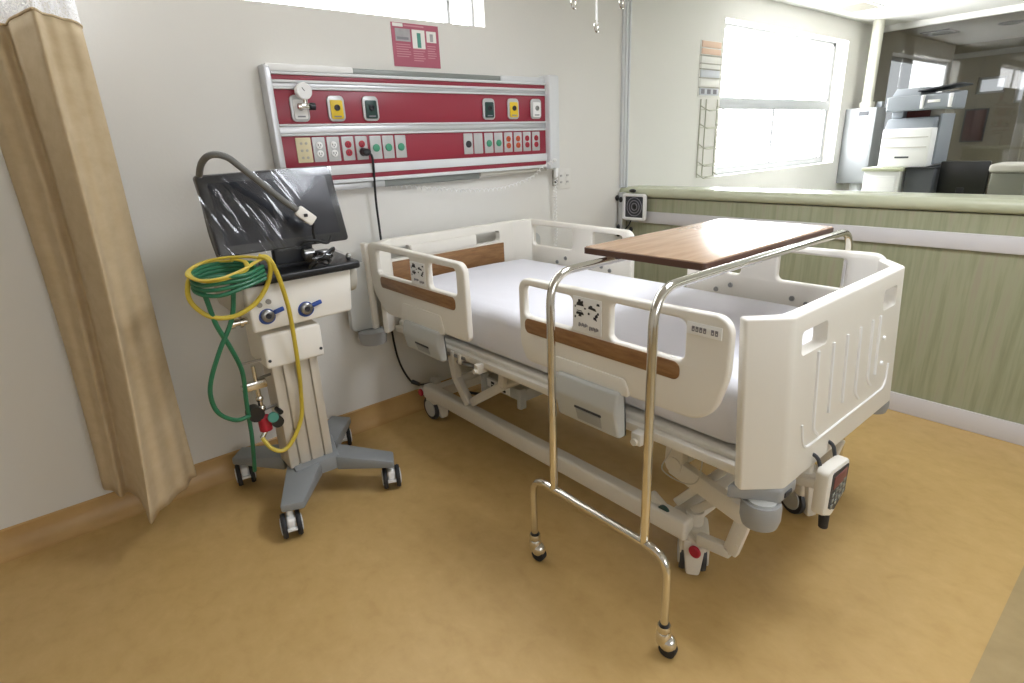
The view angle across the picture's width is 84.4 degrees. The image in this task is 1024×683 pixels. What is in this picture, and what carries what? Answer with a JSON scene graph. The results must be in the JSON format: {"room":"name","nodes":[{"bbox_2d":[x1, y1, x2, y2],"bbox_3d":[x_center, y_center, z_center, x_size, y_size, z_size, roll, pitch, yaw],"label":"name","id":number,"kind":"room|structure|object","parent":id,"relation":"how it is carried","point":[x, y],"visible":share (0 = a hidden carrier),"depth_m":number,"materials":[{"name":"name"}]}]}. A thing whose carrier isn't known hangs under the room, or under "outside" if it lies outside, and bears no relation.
{"room":"hospital room","nodes":[
{"label":"hospital room","id":0,"kind":"room"},
{"bbox_2d":[0,0,955,529],"bbox_3d":[1.455,-1.548,4.872,13.600,2.620,0.250,-18,24,-37],"label":"wall","id":1,"kind":"structure","parent":0,"point":[178,81],"depth_m":2.78,"materials":[{"name":"paint"}]},
{"bbox_2d":[0,378,480,564],"bbox_3d":[-1.266,0.578,2.912,5.670,0.115,0.068,-18,24,-37],"label":"baseboard","id":2,"kind":"structure","parent":1,"relation":"attached to","point":[25,538],"depth_m":2.53,"materials":[{"name":"brown wood"}]},
{"bbox_2d":[251,0,473,25],"bbox_3d":[-1.325,-1.650,2.395,2.836,0.375,0.050,-18,24,-37],"label":"window","id":3,"kind":"structure","parent":1,"relation":"in","point":[460,12],"depth_m":3.03,"materials":[{"name":"glass"}]},
{"bbox_2d":[257,63,559,190],"bbox_3d":[-0.402,-1.177,3.105,1.801,0.579,0.109,-18,24,-37],"label":"panel","id":4,"kind":"object","parent":1,"relation":"attached to","point":[417,127],"visible":0.9,"depth_m":2.98,"materials":[{"name":"paint"}]},
{"bbox_2d":[289,95,309,121],"bbox_3d":[-0.980,-1.075,2.607,0.086,0.115,0.012,-18,24,-37],"label":"outlet","id":5,"kind":"object","parent":4,"relation":"attached to","point":[295,115],"depth_m":2.59,"materials":[{"name":"white plastic"}]},
{"bbox_2d":[294,82,315,109],"bbox_3d":[-0.947,-1.116,2.574,0.080,0.116,0.047,-18,24,-37],"label":"pressure gauge","id":6,"kind":"object","parent":4,"relation":"attached to","point":[303,91],"visible":1,"depth_m":2.56,"materials":[{"name":"silver metal"}]},
{"bbox_2d":[311,137,326,161],"bbox_3d":[-0.923,-0.920,2.708,0.062,0.112,0.006,-18,24,-37],"label":"socket","id":7,"kind":"object","parent":4,"relation":"attached to","point":[318,144],"depth_m":2.70,"materials":[{"name":"white plastic"}]},
{"bbox_2d":[316,142,322,148],"bbox_3d":[-0.920,-0.937,2.698,0.033,0.033,0.005,-18,24,-37],"label":"receptacle","id":8,"kind":"object","parent":4,"relation":"attached to","point":[319,145],"depth_m":2.70,"materials":[{"name":"white plastic"}]},
{"bbox_2d":[317,150,323,156],"bbox_3d":[-0.919,-0.901,2.711,0.033,0.033,0.005,-18,24,-37],"label":"receptacle","id":9,"kind":"object","parent":4,"relation":"attached to","point":[320,153],"depth_m":2.71,"materials":[{"name":"white plastic"}]},
{"bbox_2d":[326,137,340,160],"bbox_3d":[-0.868,-0.937,2.751,0.062,0.112,0.006,-18,24,-37],"label":"socket","id":10,"kind":"object","parent":4,"relation":"attached to","point":[333,144],"depth_m":2.75,"materials":[{"name":"white plastic"}]},
{"bbox_2d":[330,141,336,147],"bbox_3d":[-0.865,-0.954,2.741,0.033,0.033,0.005,-18,24,-37],"label":"receptacle","id":11,"kind":"object","parent":4,"relation":"attached to","point":[333,144],"depth_m":2.74,"materials":[{"name":"white plastic"}]},
{"bbox_2d":[331,150,337,156],"bbox_3d":[-0.864,-0.918,2.754,0.033,0.033,0.005,-18,24,-37],"label":"receptacle","id":12,"kind":"object","parent":4,"relation":"attached to","point":[334,153],"depth_m":2.75,"materials":[{"name":"white plastic"}]},
{"bbox_2d":[326,96,345,121],"bbox_3d":[-0.845,-1.118,2.712,0.086,0.115,0.012,-18,24,-37],"label":"outlet","id":13,"kind":"object","parent":4,"relation":"attached to","point":[335,105],"depth_m":2.70,"materials":[{"name":"yellow plastic"}]},
{"bbox_2d":[334,104,339,110],"bbox_3d":[-0.835,-1.118,2.700,0.028,0.028,0.007,-18,24,-37],"label":"socket","id":14,"kind":"object","parent":4,"relation":"attached to","point":[336,106],"depth_m":2.70,"materials":[{"name":"black plastic"}]},
{"bbox_2d":[345,141,350,147],"bbox_3d":[-0.808,-0.972,2.786,0.033,0.033,0.005,-18,24,-37],"label":"receptacle","id":15,"kind":"object","parent":4,"relation":"attached to","point":[347,143],"depth_m":2.78,"materials":[{"name":"red plastic"}]},
{"bbox_2d":[341,136,355,160],"bbox_3d":[-0.811,-0.955,2.796,0.062,0.112,0.006,-18,24,-37],"label":"socket","id":16,"kind":"object","parent":4,"relation":"attached to","point":[348,143],"depth_m":2.79,"materials":[{"name":"white plastic"}]},
{"bbox_2d":[346,149,352,155],"bbox_3d":[-0.806,-0.936,2.798,0.033,0.033,0.005,-18,24,-37],"label":"receptacle","id":17,"kind":"object","parent":4,"relation":"attached to","point":[349,152],"depth_m":2.80,"materials":[{"name":"red plastic"}]},
{"bbox_2d":[355,136,368,159],"bbox_3d":[-0.755,-0.973,2.840,0.062,0.112,0.006,-18,24,-37],"label":"socket","id":18,"kind":"object","parent":4,"relation":"attached to","point":[360,141],"depth_m":2.83,"materials":[{"name":"white plastic"}]},
{"bbox_2d":[359,140,364,146],"bbox_3d":[-0.752,-0.990,2.830,0.033,0.033,0.005,-18,24,-37],"label":"receptacle","id":19,"kind":"object","parent":4,"relation":"attached to","point":[361,142],"depth_m":2.83,"materials":[{"name":"red plastic"}]},
{"bbox_2d":[361,96,378,120],"bbox_3d":[-0.706,-1.163,2.820,0.086,0.115,0.012,-18,24,-37],"label":"outlet","id":20,"kind":"object","parent":4,"relation":"attached to","point":[369,104],"depth_m":2.81,"materials":[{"name":"plastic"}]},
{"bbox_2d":[369,136,382,158],"bbox_3d":[-0.695,-0.992,2.887,0.062,0.112,0.006,-18,24,-37],"label":"socket","id":21,"kind":"object","parent":4,"relation":"attached to","point":[375,142],"depth_m":2.88,"materials":[{"name":"white plastic"}]},
{"bbox_2d":[382,135,394,158],"bbox_3d":[-0.641,-1.009,2.929,0.062,0.112,0.006,-18,24,-37],"label":"socket","id":22,"kind":"object","parent":4,"relation":"attached to","point":[388,141],"depth_m":2.93,"materials":[{"name":"grey plastic"}]},
{"bbox_2d":[360,148,431,385],"bbox_3d":[-0.616,-0.356,3.070,0.248,1.329,0.103,-5,19,-7],"label":"power cord","id":23,"kind":"object","parent":4,"relation":"hanging from","point":[363,151],"visible":0.79,"depth_m":2.99,"materials":[{"name":"black plastic"}]},
{"bbox_2d":[394,135,406,157],"bbox_3d":[-0.585,-1.026,2.973,0.062,0.112,0.006,-18,24,-37],"label":"socket","id":24,"kind":"object","parent":4,"relation":"attached to","point":[400,141],"depth_m":2.97,"materials":[{"name":"white plastic"}]},
{"bbox_2d":[463,133,472,153],"bbox_3d":[-0.251,-1.132,3.235,0.062,0.112,0.006,-18,24,-37],"label":"socket","id":25,"kind":"object","parent":4,"relation":"attached to","point":[467,137],"depth_m":3.23,"materials":[{"name":"grey plastic"}]},
{"bbox_2d":[391,158,557,245],"bbox_3d":[-0.166,-0.736,3.413,1.253,0.654,0.100,-17,23,-35],"label":"cord","id":26,"kind":"object","parent":4,"relation":"hanging from","point":[554,159],"visible":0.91,"depth_m":3.49,"materials":[{"name":"white plastic"}]},
{"bbox_2d":[482,98,494,119],"bbox_3d":[-0.136,-1.344,3.267,0.086,0.115,0.012,-18,24,-37],"label":"outlet","id":27,"kind":"object","parent":4,"relation":"attached to","point":[488,104],"depth_m":3.26,"materials":[{"name":"plastic"}]},
{"bbox_2d":[484,133,493,152],"bbox_3d":[-0.137,-1.168,3.324,0.062,0.112,0.006,-18,24,-37],"label":"socket","id":28,"kind":"object","parent":4,"relation":"attached to","point":[488,137],"depth_m":3.32,"materials":[{"name":"white plastic"}]},
{"bbox_2d":[494,133,502,152],"bbox_3d":[-0.081,-1.186,3.368,0.062,0.112,0.006,-18,24,-37],"label":"socket","id":29,"kind":"object","parent":4,"relation":"attached to","point":[498,137],"depth_m":3.36,"materials":[{"name":"white plastic"}]},
{"bbox_2d":[504,132,512,151],"bbox_3d":[-0.023,-1.204,3.413,0.062,0.112,0.006,-18,24,-37],"label":"socket","id":30,"kind":"object","parent":4,"relation":"attached to","point":[508,136],"depth_m":3.41,"materials":[{"name":"grey plastic"}]},
{"bbox_2d":[507,98,518,118],"bbox_3d":[0.006,-1.390,3.377,0.086,0.115,0.012,-18,24,-37],"label":"outlet","id":31,"kind":"object","parent":4,"relation":"attached to","point":[512,103],"depth_m":3.36,"materials":[{"name":"yellow plastic"}]},
{"bbox_2d":[513,132,521,151],"bbox_3d":[0.035,-1.222,3.458,0.062,0.112,0.006,-18,24,-37],"label":"socket","id":32,"kind":"object","parent":4,"relation":"attached to","point":[517,136],"depth_m":3.45,"materials":[{"name":"white plastic"}]},
{"bbox_2d":[523,132,530,150],"bbox_3d":[0.092,-1.240,3.503,0.062,0.112,0.006,-18,24,-37],"label":"socket","id":33,"kind":"object","parent":4,"relation":"attached to","point":[526,135],"depth_m":3.50,"materials":[{"name":"white plastic"}]},
{"bbox_2d":[530,99,540,118],"bbox_3d":[0.146,-1.436,3.487,0.086,0.115,0.012,-18,24,-37],"label":"outlet","id":34,"kind":"object","parent":4,"relation":"attached to","point":[535,104],"depth_m":3.47,"materials":[{"name":"white plastic"}]},
{"bbox_2d":[532,132,539,150],"bbox_3d":[0.150,-1.259,3.548,0.062,0.112,0.006,-18,24,-37],"label":"socket","id":35,"kind":"object","parent":4,"relation":"attached to","point":[535,135],"depth_m":3.54,"materials":[{"name":"grey plastic"}]},
{"bbox_2d":[390,21,440,68],"bbox_3d":[-0.502,-1.556,2.973,0.284,0.204,0.004,-18,24,-37],"label":"poster","id":36,"kind":"object","parent":1,"relation":"attached to","point":[414,45],"visible":1,"depth_m":2.97,"materials":[{"name":"paper"}]},
{"bbox_2d":[394,28,410,41],"bbox_3d":[-0.563,-1.580,2.910,0.088,0.059,0.002,-18,24,-37],"label":"photo","id":37,"kind":"object","parent":36,"relation":"on","point":[400,34],"depth_m":2.91},
{"bbox_2d":[411,29,425,48],"bbox_3d":[-0.491,-1.589,2.971,0.077,0.088,0.002,-18,24,-37],"label":"photo","id":38,"kind":"object","parent":36,"relation":"on","point":[418,36],"depth_m":2.97,"materials":[{"name":"paper"}]},
{"bbox_2d":[426,31,435,42],"bbox_3d":[-0.431,-1.623,3.014,0.060,0.053,0.002,-18,24,-37],"label":"photo","id":39,"kind":"object","parent":36,"relation":"on","point":[430,35],"depth_m":3.01,"materials":[{"name":"paper"}]},
{"bbox_2d":[552,168,570,188],"bbox_3d":[0.343,-1.105,3.840,0.172,0.132,0.026,-18,24,-37],"label":"wall outlet","id":40,"kind":"object","parent":1,"relation":"attached to","point":[564,175],"visible":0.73,"depth_m":3.85,"materials":[{"name":"plastic"}]},
{"bbox_2d":[619,0,631,187],"bbox_3d":[0.814,-1.847,4.024,0.080,1.448,0.032,-18,24,-37],"label":"trim","id":41,"kind":"structure","parent":1,"relation":"attached to","point":[627,10],"depth_m":4.03,"materials":[{"name":"paint"}]},
{"bbox_2d":[698,40,721,96],"bbox_3d":[1.626,-2.232,4.629,0.300,0.415,0.018,-18,24,-37],"label":"chart","id":42,"kind":"object","parent":1,"relation":"attached to","point":[710,51],"visible":1,"depth_m":4.62,"materials":[{"name":"paper"}]},
{"bbox_2d":[696,99,723,178],"bbox_3d":[1.688,-1.717,4.799,0.260,0.634,0.079,-18,24,-37],"label":"wall rack","id":43,"kind":"object","parent":1,"relation":"attached to","point":[705,108],"visible":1,"depth_m":4.81,"materials":[{"name":"metal"}]},
{"bbox_2d":[715,23,835,174],"bbox_3d":[2.630,-2.393,5.680,2.480,1.252,0.060,-18,24,-37],"label":"window","id":44,"kind":"structure","parent":1,"relation":"in","point":[775,87],"depth_m":5.66,"materials":[{"name":"glass"}]},
{"bbox_2d":[883,56,935,130],"bbox_3d":[5.417,-3.283,7.887,2.200,1.190,0.060,-18,24,-37],"label":"window","id":45,"kind":"structure","parent":1,"relation":"in","point":[905,73],"depth_m":7.80,"materials":[{"name":"glass"}]},
{"bbox_2d":[884,3,1023,32],"bbox_3d":[6.040,-3.004,4.564,0.140,0.060,5.450,-18,24,-37],"label":"trim","id":46,"kind":"structure","parent":1,"relation":"attached to","point":[1016,8],"depth_m":5.99,"materials":[{"name":"paint"}]},
{"bbox_2d":[0,389,1023,682],"bbox_3d":[3.347,0.365,3.227,13.200,0.080,5.450,-18,24,-37],"label":"floor","id":47,"kind":"structure","parent":0,"point":[434,577],"depth_m":2.07,"materials":[{"name":"brown laminate"}]},
{"bbox_2d":[193,151,401,538],"bbox_3d":[-0.952,-0.035,2.479,0.634,1.528,0.707,-18,24,-37],"label":"ventilator","id":48,"kind":"object","parent":47,"relation":"on","point":[285,212],"visible":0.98,"depth_m":2.31,"materials":[{"name":"white plastic"}]},
{"bbox_2d":[189,260,266,471],"bbox_3d":[-1.050,0.167,2.193,0.299,0.949,0.230,4,20,18],"label":"gas hose","id":49,"kind":"object","parent":48,"relation":"hanging from","point":[255,275],"visible":0.88,"depth_m":2.07,"materials":[{"name":"green rubber"}]},
{"bbox_2d":[185,254,303,452],"bbox_3d":[-0.991,0.092,2.188,0.360,0.859,0.218,-18,24,-37],"label":"gas hose","id":50,"kind":"object","parent":48,"relation":"hanging from","point":[271,264],"visible":0.99,"depth_m":2.08,"materials":[{"name":"yellow rubber"}]},
{"bbox_2d":[258,414,272,431],"bbox_3d":[-1.038,0.343,2.376,0.051,0.060,0.051,-18,24,-37],"label":"connector","id":51,"kind":"object","parent":48,"relation":"on","point":[265,421],"depth_m":2.35,"materials":[{"name":"red plastic"}]},
{"bbox_2d":[348,218,904,574],"bbox_3d":[0.363,0.088,2.655,1.370,1.069,2.241,-18,24,-37],"label":"hospital bed","id":52,"kind":"object","parent":47,"relation":"on","point":[794,398],"visible":0.93,"depth_m":1.90,"materials":[{"name":"plastic"}]},
{"bbox_2d":[433,259,812,443],"bbox_3d":[0.365,-0.106,2.580,0.894,0.229,1.955,-18,24,-37],"label":"mattress","id":53,"kind":"object","parent":52,"relation":"on","point":[494,288],"visible":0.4,"depth_m":2.38,"materials":[{"name":"white fabric"}]},
{"bbox_2d":[811,440,848,528],"bbox_3d":[0.963,0.449,1.748,0.155,0.270,0.086,-18,24,-37],"label":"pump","id":54,"kind":"object","parent":52,"relation":"hanging from","point":[831,476],"visible":0.97,"depth_m":1.69,"materials":[{"name":"plastic"}]},
{"bbox_2d":[529,219,852,658],"bbox_3d":[0.736,0.200,2.137,1.296,1.164,0.651,-18,24,-37],"label":"table","id":55,"kind":"object","parent":47,"relation":"on","point":[717,247],"visible":0.7,"depth_m":1.81,"materials":[{"name":"laminate"}]},
{"bbox_2d":[836,101,885,190],"bbox_3d":[4.048,-1.852,6.669,0.320,1.800,0.319,-18,24,-37],"label":"tall cabinet","id":56,"kind":"object","parent":47,"relation":"on","point":[863,128],"visible":0.77,"depth_m":6.42,"materials":[{"name":"plastic"}]},
{"bbox_2d":[861,166,906,191],"bbox_3d":[3.239,-0.908,4.957,0.520,1.203,0.298,-18,24,-37],"label":"cabinet","id":57,"kind":"object","parent":47,"relation":"on","point":[880,179],"visible":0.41,"depth_m":4.63,"materials":[{"name":"white plastic"}]},
{"bbox_2d":[878,82,972,166],"bbox_3d":[3.342,-1.743,4.578,0.494,0.610,0.460,-18,24,-37],"label":"printer","id":58,"kind":"object","parent":57,"relation":"on","point":[918,133],"visible":1,"depth_m":4.49,"materials":[{"name":"white plastic"}]},
{"bbox_2d":[885,116,939,128],"bbox_3d":[3.320,-1.796,4.615,0.437,0.102,0.335,-18,24,-37],"label":"tray","id":59,"kind":"object","parent":58,"relation":"on","point":[897,122],"depth_m":4.49,"materials":[{"name":"grey plastic"}]},
{"bbox_2d":[918,82,972,91],"bbox_3d":[3.392,-1.986,4.419,0.330,0.046,0.270,-18,24,-37],"label":"tray","id":60,"kind":"object","parent":58,"relation":"on","point":[960,84],"depth_m":4.39,"materials":[{"name":"plastic"}]},
{"bbox_2d":[902,164,940,192],"bbox_3d":[3.443,-0.865,4.806,0.550,1.203,0.200,-18,24,-37],"label":"cabinet","id":61,"kind":"object","parent":47,"relation":"on","point":[917,179],"visible":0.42,"depth_m":4.48,"materials":[{"name":"black plastic"}]},
{"bbox_2d":[1007,91,1023,161],"bbox_3d":[6.510,-2.604,7.266,0.100,2.620,0.100,-18,24,-37],"label":"trim","id":62,"kind":"structure","parent":47,"relation":"on","point":[1018,136],"depth_m":7.23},
{"bbox_3d":[4.442,-0.020,4.071,4.430,0.001,5.449,-18,24,-37],"label":"trim","id":63,"kind":"structure","parent":47,"relation":"on","visible":0},
{"bbox_3d":[4.167,-0.477,4.055,0.750,0.900,1.985,-18,24,-37],"label":"desk","id":64,"kind":"object","parent":63,"relation":"on","visible":0},
{"bbox_2d":[935,161,991,193],"bbox_3d":[3.487,-1.219,4.382,0.080,0.345,0.310,-18,24,-37],"label":"monitor","id":65,"kind":"object","parent":64,"relation":"on","point":[956,177],"visible":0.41,"depth_m":4.35,"materials":[{"name":"grey plastic"}]},
{"bbox_2d":[987,162,1023,194],"bbox_3d":[3.739,-1.173,4.245,0.360,0.324,0.225,-18,24,-37],"label":"cabinet","id":66,"kind":"object","parent":64,"relation":"on","point":[1007,178],"visible":0.74,"depth_m":4.13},
{"bbox_2d":[621,198,1023,424],"bbox_3d":[2.665,0.015,2.519,0.140,1.100,5.450,-18,24,-37],"label":"wall","id":67,"kind":"structure","parent":0,"point":[960,340],"depth_m":2.92,"materials":[{"name":"green laminate"}]},
{"bbox_2d":[615,189,646,235],"bbox_3d":[0.886,-0.952,4.197,0.063,0.356,0.273,-18,24,-37],"label":"fan","id":68,"kind":"object","parent":67,"relation":"attached to","point":[631,206],"visible":0.9,"depth_m":4.17,"materials":[{"name":"white plastic"}]},
{"bbox_2d":[619,185,1023,214],"bbox_3d":[2.667,-0.549,2.349,0.268,0.067,5.450,-18,24,-37],"label":"countertop","id":69,"kind":"structure","parent":67,"relation":"on","point":[977,203],"depth_m":3.10,"materials":[{"name":"laminate"}]},
{"bbox_2d":[626,211,1023,254],"bbox_3d":[2.586,-0.358,2.336,0.020,0.082,5.450,-18,24,-37],"label":"trim","id":70,"kind":"structure","parent":67,"relation":"attached to","point":[1014,245],"depth_m":2.93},
{"bbox_2d":[888,391,1023,445],"bbox_3d":[2.627,0.502,2.635,0.014,0.108,5.450,-18,24,-37],"label":"baseboard","id":71,"kind":"structure","parent":67,"relation":"attached to","point":[1008,431],"depth_m":2.95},
{"bbox_2d":[772,0,1023,45],"bbox_3d":[3.151,-2.222,2.433,13.200,0.100,5.700,-18,24,-37],"label":"ceiling","id":72,"kind":"structure","parent":0,"point":[986,29],"depth_m":5.88,"materials":[{"name":"paint"}]},
{"bbox_2d":[571,0,623,32],"bbox_3d":[0.432,-1.867,2.815,0.415,0.588,0.059,-18,24,-37],"label":"hanger","id":73,"kind":"object","parent":72,"relation":"hanging from","point":[596,21],"visible":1,"depth_m":2.87,"materials":[{"name":"silver metal"}]},
{"bbox_2d":[829,0,885,12],"bbox_3d":[3.300,-3.192,5.397,0.480,0.016,0.320,-18,24,-37],"label":"ceiling light","id":74,"kind":"object","parent":72,"relation":"in","point":[864,5],"visible":1,"depth_m":5.36,"materials":[{"name":"paint"}]},
{"bbox_2d":[859,19,885,107],"bbox_3d":[3.994,-3.059,6.252,0.150,0.882,0.150,-18,24,-37],"label":"air duct","id":75,"kind":"object","parent":72,"relation":"attached to","point":[878,25],"visible":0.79,"depth_m":6.21,"materials":[{"name":"paint"}]},
{"bbox_2d":[920,28,959,36],"bbox_3d":[5.345,-3.857,7.054,0.430,0.014,0.310,-18,24,-37],"label":"ceiling vent","id":76,"kind":"object","parent":72,"relation":"in","point":[943,31],"visible":1,"depth_m":7.03,"materials":[{"name":"grey metal"}]},
{"bbox_2d":[998,20,1023,24],"bbox_3d":[5.821,-3.712,6.580,0.240,0.020,0.240,-18,24,-37],"label":"recessed light","id":77,"kind":"object","parent":72,"relation":"in","point":[1012,22],"visible":1,"depth_m":6.55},
{"bbox_2d":[946,37,1023,193],"bbox_3d":[8.409,-2.526,6.794,0.200,2.620,5.450,-18,24,-37],"label":"wall","id":78,"kind":"structure","parent":0,"point":[995,146],"depth_m":8.18,"materials":[{"name":"beige paint"}]},
{"bbox_2d":[959,108,989,141],"bbox_3d":[6.829,-3.194,8.350,0.030,0.460,0.280,-18,24,-37],"label":"notice board","id":79,"kind":"object","parent":78,"relation":"attached to","point":[975,120],"visible":1,"depth_m":8.34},
{"bbox_2d":[953,46,1023,59],"bbox_3d":[8.272,-3.589,6.349,0.030,0.070,5.450,-18,24,-37],"label":"trim","id":80,"kind":"structure","parent":78,"relation":"attached to","point":[1021,48],"depth_m":8.03,"materials":[{"name":"paint"}]},
{"bbox_2d":[976,75,1006,93],"bbox_3d":[6.952,-3.709,8.170,0.070,0.220,0.330,-18,24,-37],"label":"window","id":81,"kind":"structure","parent":78,"relation":"in","point":[996,84],"depth_m":8.19,"materials":[{"name":"glass"}]},
{"bbox_2d":[1013,70,1023,102],"bbox_3d":[7.411,-3.503,7.667,0.070,0.420,0.850,-18,24,-37],"label":"window","id":82,"kind":"structure","parent":78,"relation":"in","point":[1020,85],"depth_m":7.96,"materials":[{"name":"glass"}]},
{"bbox_2d":[970,566,1023,682],"bbox_3d":[1.341,1.542,-0.042,5.655,0.001,2.721,-18,24,-37],"label":"floor","id":83,"kind":"structure","parent":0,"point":[1002,659],"depth_m":1.71,"materials":[{"name":"beige laminate"}]},
{"bbox_3d":[-0.427,-1.206,0.143,0.040,0.019,4.300,-18,24,-37],"label":"track","id":84,"kind":"object","parent":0,"visible":0},
{"bbox_2d":[0,0,196,523],"bbox_3d":[-1.538,-0.519,2.010,0.493,2.400,0.302,11,23,34],"label":"privacy curtain","id":85,"kind":"object","parent":84,"relation":"hanging from","point":[56,145],"visible":1,"depth_m":2.02,"materials":[{"name":"fabric"}]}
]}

